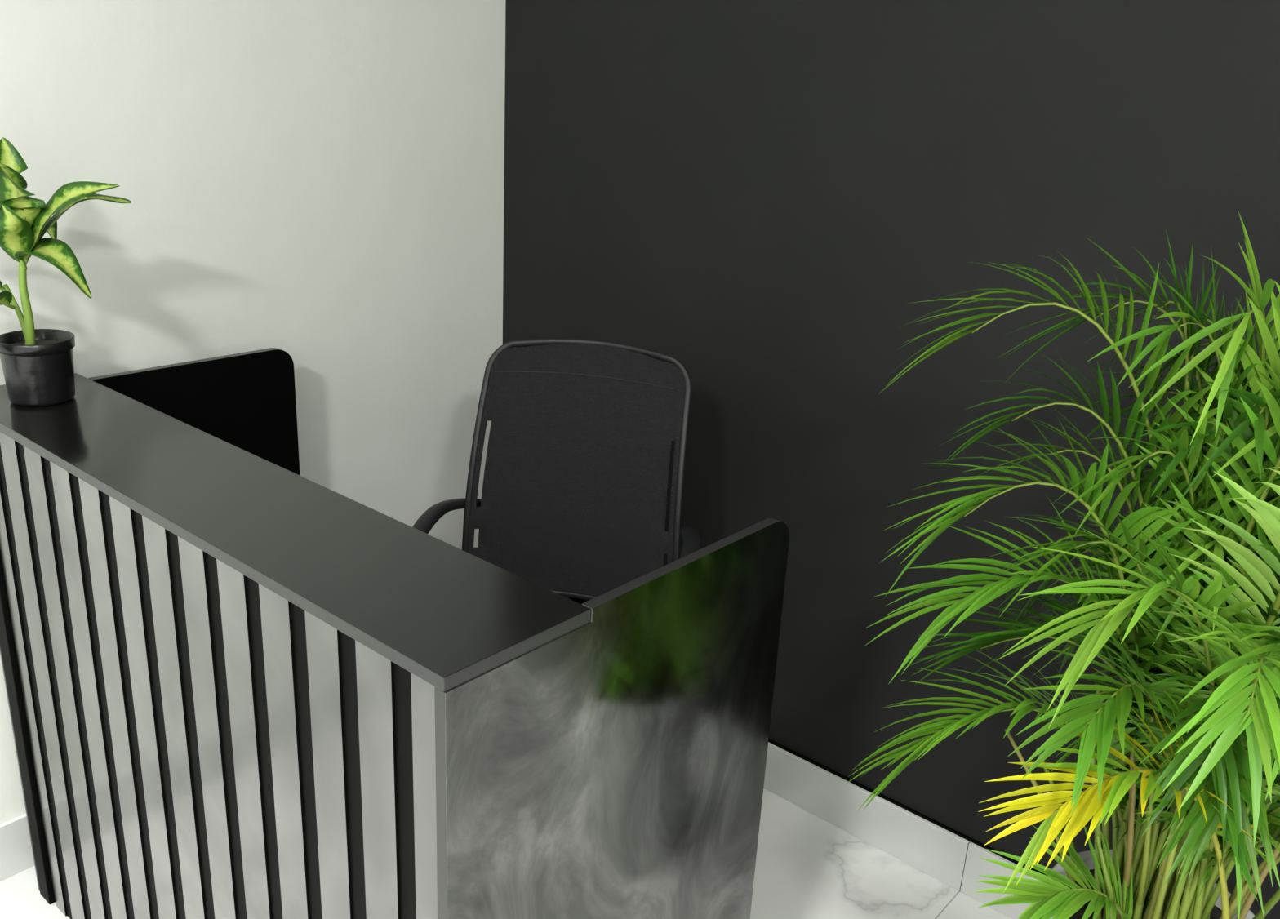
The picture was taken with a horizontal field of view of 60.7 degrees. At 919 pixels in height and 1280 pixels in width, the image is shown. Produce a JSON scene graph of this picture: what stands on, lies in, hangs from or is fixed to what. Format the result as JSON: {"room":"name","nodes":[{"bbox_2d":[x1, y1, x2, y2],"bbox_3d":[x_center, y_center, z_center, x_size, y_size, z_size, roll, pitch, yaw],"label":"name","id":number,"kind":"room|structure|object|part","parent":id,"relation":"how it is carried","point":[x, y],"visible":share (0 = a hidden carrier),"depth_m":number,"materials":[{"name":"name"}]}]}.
{"room":"lobby","nodes":[
{"label":"lobby","id":0,"kind":"room"},
{"bbox_2d":[0,0,505,824],"bbox_3d":[-2.124,-0.230,1.064,0.100,2.950,5.484,18,25,37],"label":"wall","id":1,"kind":"structure","parent":0,"point":[320,183],"depth_m":2.49,"materials":[{"name":"white paint"}]},
{"bbox_2d":[0,813,34,881],"bbox_3d":[-2.152,1.111,1.498,0.012,0.132,5.284,18,25,37],"label":"baseboard","id":2,"kind":"structure","parent":1,"relation":"attached to","point":[16,856],"depth_m":2.38,"materials":[{"name":"tile"}]},
{"bbox_2d":[0,788,1012,918],"bbox_3d":[-0.171,1.883,-0.042,5.458,0.100,5.484,18,25,37],"label":"floor","id":3,"kind":"structure","parent":0,"point":[807,867],"depth_m":2.49,"materials":[{"name":"tile"}]},
{"bbox_2d":[0,347,789,918],"bbox_3d":[-0.550,0.499,2.020,1.407,1.100,0.680,18,25,37],"label":"reception desk","id":4,"kind":"object","parent":3,"relation":"on","point":[238,685],"visible":0.98,"depth_m":1.56,"materials":[{"name":"black laminate"}]},
{"bbox_3d":[-1.229,0.424,2.159,0.048,1.082,0.032,18,25,37],"label":"edge post","id":5,"kind":"part","parent":4,"relation":"part of","materials":[{"name":"black"}]},
{"bbox_2d":[0,137,130,407],"bbox_3d":[-1.050,-0.320,1.916,0.281,0.461,0.232,12,21,23],"label":"potted dieffenbachia","id":6,"kind":"object","parent":4,"relation":"on","point":[37,364],"visible":1,"depth_m":1.92,"materials":[{"name":"green plant"}]},
{"bbox_2d":[0,328,75,407],"bbox_3d":[-1.094,-0.166,1.989,0.129,0.118,0.129,18,25,37],"label":"nursery pot","id":7,"kind":"object","parent":6,"relation":"attached to","point":[37,364],"depth_m":1.95,"materials":[{"name":"black plastic"}]},
{"bbox_3d":[-1.039,0.336,2.409,0.020,1.100,0.677,18,25,37],"label":"panel","id":8,"kind":"part","parent":4,"relation":"part of","materials":[{"name":"black wood"}]},
{"bbox_2d":[0,373,591,691],"bbox_3d":[-0.668,0.039,1.679,1.406,0.018,0.231,18,25,37],"label":"countertop","id":9,"kind":"structure","parent":4,"relation":"on","point":[444,614],"depth_m":1.48,"materials":[{"name":"black laminate"}]},
{"bbox_3d":[-0.023,0.674,1.603,0.018,1.100,0.677,18,25,37],"label":"panel","id":10,"kind":"part","parent":4,"relation":"part of","materials":[{"name":"stone"}]},
{"bbox_2d":[412,338,702,604],"bbox_3d":[-0.191,0.379,2.332,0.611,1.157,0.629,7,20,10],"label":"office chair","id":11,"kind":"object","parent":3,"relation":"on","point":[572,504],"visible":0.49,"depth_m":2.41,"materials":[{"name":"black fabric"}]},
{"bbox_3d":[-0.366,0.301,2.404,0.226,0.396,0.327,7,20,10],"label":"armrest","id":12,"kind":"part","parent":11,"relation":"part of","materials":[{"name":"black plastic"}]},
{"bbox_3d":[0.011,0.345,2.337,0.226,0.396,0.327,7,20,10],"label":"armrest","id":13,"kind":"part","parent":11,"relation":"part of","materials":[{"name":"black plastic"}]},
{"bbox_2d":[844,212,1279,918],"bbox_3d":[0.783,0.446,1.600,0.824,1.614,0.836,-9,23,-30],"label":"areca palm","id":14,"kind":"object","parent":3,"relation":"on","point":[1190,621],"visible":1,"depth_m":1.47,"materials":[{"name":"green plant"}]},
{"bbox_2d":[502,0,1279,918],"bbox_3d":[1.695,-0.136,1.378,5.358,2.950,0.100,18,25,37],"label":"wall","id":15,"kind":"structure","parent":0,"point":[756,196],"depth_m":2.34,"materials":[{"name":"black paint"}]},
{"bbox_2d":[763,742,1039,918],"bbox_3d":[1.553,1.193,1.829,5.245,0.132,0.016,18,25,37],"label":"baseboard","id":16,"kind":"structure","parent":15,"relation":"attached to","point":[923,845],"depth_m":2.58,"materials":[{"name":"tile"}]},
{"bbox_2d":[768,738,1047,875],"bbox_3d":[1.560,1.127,1.810,5.246,0.006,0.006,18,25,37],"label":"trim","id":17,"kind":"structure","parent":15,"relation":"attached to","point":[947,828],"depth_m":2.56,"materials":[{"name":"black"}]}
]}

